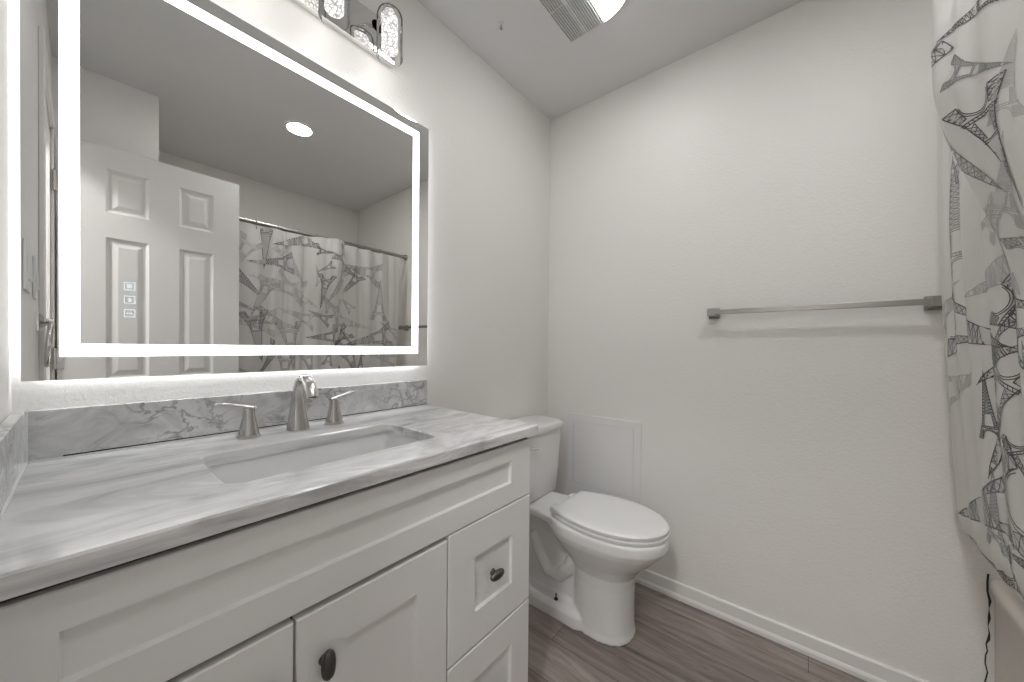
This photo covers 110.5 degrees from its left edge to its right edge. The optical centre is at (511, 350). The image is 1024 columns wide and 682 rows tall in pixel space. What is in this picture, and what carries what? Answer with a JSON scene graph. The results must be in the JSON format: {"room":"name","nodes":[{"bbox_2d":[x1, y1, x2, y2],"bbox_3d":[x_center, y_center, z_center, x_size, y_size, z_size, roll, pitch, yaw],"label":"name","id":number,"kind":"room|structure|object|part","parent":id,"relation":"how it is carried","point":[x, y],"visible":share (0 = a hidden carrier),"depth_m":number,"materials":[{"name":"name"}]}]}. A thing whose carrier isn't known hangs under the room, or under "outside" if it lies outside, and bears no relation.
{"room":"bathroom","nodes":[
{"label":"bathroom","id":0,"kind":"room"},
{"bbox_2d":[0,0,11,423],"bbox_3d":[0.263,-0.082,-0.398,3.200,2.440,0.115,1,1,39],"label":"wall","id":1,"kind":"structure","parent":0,"point":[5,56],"depth_m":0.61,"materials":[{"name":"white paint"}]},
{"bbox_2d":[10,0,550,419],"bbox_3d":[-0.814,-0.103,0.906,0.120,2.440,3.320,1,1,39],"label":"wall","id":2,"kind":"structure","parent":0,"point":[489,173],"depth_m":1.49,"materials":[{"name":"white paint"}]},
{"bbox_2d":[20,0,428,381],"bbox_3d":[-0.622,-0.393,1.013,0.030,0.900,0.914,1,1,39],"label":"mirror","id":3,"kind":"object","parent":2,"relation":"attached to","point":[200,194],"visible":1,"depth_m":0.85,"materials":[{"name":"silver mirror"}]},
{"bbox_2d":[24,380,427,462],"bbox_3d":[-0.625,0.162,1.024,0.026,0.097,0.920,1,1,39],"label":"backsplash","id":4,"kind":"structure","parent":2,"relation":"attached to","point":[54,433],"depth_m":0.82,"materials":[{"name":"stone"}]},
{"bbox_2d":[292,0,402,67],"bbox_3d":[-0.584,-1.038,0.963,0.138,0.182,0.662,1,1,39],"label":"vanity light","id":5,"kind":"object","parent":2,"relation":"attached to","point":[377,35],"visible":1,"depth_m":1.13,"materials":[{"name":"white glass"}]},
{"bbox_3d":[-0.506,-1.021,1.013,0.082,0.149,0.082,1,1,39],"label":"lamp shade","id":6,"kind":"part","parent":5,"relation":"part of","materials":[{"name":"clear glass"}]},
{"bbox_3d":[-0.424,-1.099,1.171,0.089,0.057,0.040,1,1,39],"label":"arm","id":7,"kind":"part","parent":5,"relation":"part of","materials":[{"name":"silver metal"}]},
{"bbox_3d":[-0.395,-1.021,1.148,0.082,0.149,0.082,1,1,39],"label":"lamp shade","id":8,"kind":"part","parent":5,"relation":"part of","materials":[{"name":"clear glass"}]},
{"bbox_2d":[418,0,803,120],"bbox_3d":[0.433,-1.343,-0.122,3.320,0.080,3.320,1,1,39],"label":"ceiling","id":9,"kind":"structure","parent":0,"point":[558,76],"depth_m":1.50,"materials":[{"name":"white paint"}]},
{"bbox_2d":[498,21,503,29],"bbox_3d":[-0.045,-1.309,1.437,0.024,0.023,0.024,1,1,39],"label":"ceiling hook","id":10,"kind":"object","parent":9,"relation":"attached to","point":[500,24],"visible":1,"depth_m":1.43,"materials":[{"name":"white plastic"}]},
{"bbox_2d":[538,0,625,42],"bbox_3d":[0.263,-1.303,1.281,0.306,0.027,0.333,1,1,39],"label":"exhaust fan","id":11,"kind":"object","parent":9,"relation":"in","point":[575,19],"visible":1,"depth_m":1.37,"materials":[{"name":"grey plastic"}]},
{"bbox_3d":[0.320,-1.307,1.235,0.159,0.016,0.333,1,1,39],"label":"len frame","id":12,"kind":"part","parent":11,"relation":"part of","materials":[{"name":"white plastic"}]},
{"bbox_2d":[528,582,866,681],"bbox_3d":[0.410,1.177,-0.100,3.320,0.080,3.320,1,1,39],"label":"floor","id":13,"kind":"structure","parent":0,"point":[674,640],"depth_m":1.32,"materials":[{"name":"brown wood"}]},
{"bbox_2d":[0,437,529,681],"bbox_3d":[-0.432,0.681,0.848,0.552,0.880,0.914,1,1,39],"label":"vanity cabinet","id":14,"kind":"object","parent":13,"relation":"on","point":[422,575],"visible":0.98,"depth_m":0.60,"materials":[{"name":"white paint"}]},
{"bbox_3d":[-0.446,0.724,0.456,0.020,0.591,0.291,1,1,39],"label":"door","id":15,"kind":"part","parent":14,"relation":"part of","materials":[{"name":"white paint"}]},
{"bbox_2d":[0,405,537,601],"bbox_3d":[-0.430,0.227,0.854,0.545,0.026,0.933,1,1,39],"label":"countertop","id":16,"kind":"structure","parent":14,"relation":"on","point":[65,519],"depth_m":0.56,"materials":[{"name":"white stone"}]},
{"bbox_2d":[0,411,26,522],"bbox_3d":[-0.721,0.166,0.500,0.544,0.097,0.018,1,1,39],"label":"side splash","id":17,"kind":"object","parent":16,"relation":"on","point":[13,464],"visible":1,"depth_m":0.54,"materials":[{"name":"stone"}]},
{"bbox_2d":[214,374,356,439],"bbox_3d":[-0.549,0.137,0.925,0.129,0.150,0.338,1,1,39],"label":"faucet","id":18,"kind":"object","parent":16,"relation":"on","point":[304,385],"visible":1,"depth_m":0.93,"materials":[{"name":"silver metal"}]},
{"bbox_3d":[-0.659,0.133,0.848,0.021,0.024,0.078,1,1,39],"label":"lever","id":19,"kind":"part","parent":18,"relation":"part of","materials":[{"name":"silver metal"}]},
{"bbox_3d":[-0.644,0.174,0.870,0.048,0.075,0.048,1,1,39],"label":"handle","id":20,"kind":"part","parent":18,"relation":"part of","materials":[{"name":"silver metal"}]},
{"bbox_3d":[-0.544,0.137,0.930,0.127,0.150,0.054,1,1,39],"label":"spout","id":21,"kind":"part","parent":18,"relation":"part of","materials":[{"name":"silver metal"}]},
{"bbox_3d":[-0.516,0.174,1.031,0.048,0.075,0.048,1,1,39],"label":"handle","id":22,"kind":"part","parent":18,"relation":"part of","materials":[{"name":"silver metal"}]},
{"bbox_3d":[-0.498,0.133,1.052,0.022,0.024,0.078,1,1,39],"label":"lever","id":23,"kind":"part","parent":18,"relation":"part of","materials":[{"name":"silver metal"}]},
{"bbox_2d":[208,432,418,483],"bbox_3d":[-0.410,0.316,0.809,0.278,0.150,0.491,1,1,39],"label":"sink","id":24,"kind":"object","parent":16,"relation":"in","point":[251,469],"visible":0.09,"depth_m":0.87,"materials":[{"name":"white ceramic"}]},
{"bbox_3d":[-0.304,0.517,0.587,0.028,0.049,0.024,1,1,39],"label":"knob","id":25,"kind":"part","parent":14,"relation":"part of","materials":[{"name":"grey metal"}]},
{"bbox_3d":[-0.253,0.724,0.690,0.020,0.591,0.308,1,1,39],"label":"door","id":26,"kind":"part","parent":14,"relation":"part of","materials":[{"name":"white paint"}]},
{"bbox_3d":[-0.054,0.571,0.929,0.020,0.303,0.307,1,1,39],"label":"drawer","id":27,"kind":"part","parent":14,"relation":"part of","materials":[{"name":"white paint"}]},
{"bbox_3d":[-0.057,0.873,0.932,0.020,0.290,0.307,1,1,39],"label":"drawer","id":28,"kind":"part","parent":14,"relation":"part of","materials":[{"name":"white paint"}]},
{"bbox_3d":[-0.040,0.572,0.909,0.028,0.025,0.048,1,1,39],"label":"knob","id":29,"kind":"part","parent":14,"relation":"part of","materials":[{"name":"grey metal"}]},
{"bbox_2d":[511,415,669,646],"bbox_3d":[0.283,0.735,1.548,0.758,0.773,0.376,1,1,39],"label":"toilet","id":30,"kind":"object","parent":13,"relation":"on","point":[587,550],"visible":0.84,"depth_m":1.42,"materials":[{"name":"white ceramic"}]},
{"bbox_3d":[0.078,0.363,1.716,0.218,0.036,0.376,1,1,39],"label":"tank lid","id":31,"kind":"part","parent":30,"relation":"part of","materials":[{"name":"white ceramic"}]},
{"bbox_3d":[0.076,0.535,1.718,0.197,0.308,0.358,1,1,39],"label":"tank","id":32,"kind":"part","parent":30,"relation":"part of","materials":[{"name":"white ceramic"}]},
{"bbox_3d":[0.291,0.907,1.542,0.732,0.429,0.346,1,1,39],"label":"bowl","id":33,"kind":"part","parent":30,"relation":"part of","materials":[{"name":"white ceramic"}]},
{"bbox_3d":[0.409,0.686,1.444,0.432,0.014,0.338,1,1,39],"label":"seat","id":34,"kind":"part","parent":30,"relation":"part of","materials":[{"name":"white plastic"}]},
{"bbox_3d":[0.409,0.666,1.444,0.428,0.020,0.334,1,1,39],"label":"lid","id":35,"kind":"part","parent":30,"relation":"part of","materials":[{"name":"white plastic"}]},
{"bbox_2d":[984,574,1023,681],"bbox_3d":[1.234,0.906,0.274,0.726,0.469,1.453,1,1,39],"label":"bathtub","id":36,"kind":"object","parent":13,"relation":"on","point":[1009,608],"visible":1,"depth_m":0.99,"materials":[{"name":"white ceramic"}]},
{"bbox_2d":[548,0,1002,681],"bbox_3d":[1.184,-0.089,1.334,2.420,2.440,0.120,1,1,39],"label":"wall","id":37,"kind":"structure","parent":0,"point":[798,465],"depth_m":1.36,"materials":[{"name":"white paint"}]},
{"bbox_2d":[567,412,641,503],"bbox_3d":[0.465,0.552,1.845,0.409,0.414,0.005,1,1,39],"label":"access panel","id":38,"kind":"object","parent":37,"relation":"attached to","point":[603,457],"visible":0.91,"depth_m":1.83,"materials":[{"name":"white plastic"}]},
{"bbox_2d":[635,569,928,681],"bbox_3d":[0.802,1.087,1.562,1.570,0.075,0.016,1,1,39],"label":"baseboard","id":39,"kind":"structure","parent":37,"relation":"attached to","point":[867,669],"depth_m":1.37,"materials":[{"name":"white paint"}]},
{"bbox_2d":[707,295,941,318],"bbox_3d":[1.079,-0.154,1.295,0.655,0.046,0.072,1,1,39],"label":"towel bar","id":40,"kind":"object","parent":37,"relation":"attached to","point":[930,303],"visible":0.85,"depth_m":1.22,"materials":[{"name":"silver metal"}]},
{"bbox_3d":[0.842,-0.158,1.490,0.042,0.046,0.072,1,1,39],"label":"post","id":41,"kind":"part","parent":40,"relation":"part of","materials":[{"name":"silver metal"}]},
{"bbox_3d":[1.315,-0.150,1.101,0.042,0.046,0.072,1,1,39],"label":"post","id":42,"kind":"part","parent":40,"relation":"part of","materials":[{"name":"silver metal"}]},
{"bbox_3d":[0.900,-0.737,0.547,0.046,0.046,1.453,1,1,39],"label":"curtain rod","id":43,"kind":"object","parent":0,"visible":0},
{"bbox_2d":[931,0,1023,601],"bbox_3d":[0.883,-0.024,0.519,0.327,1.376,1.342,1,1,39],"label":"shower curtain","id":44,"kind":"object","parent":43,"relation":"hanging from","point":[977,56],"visible":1,"depth_m":0.73,"materials":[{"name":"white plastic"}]}
]}

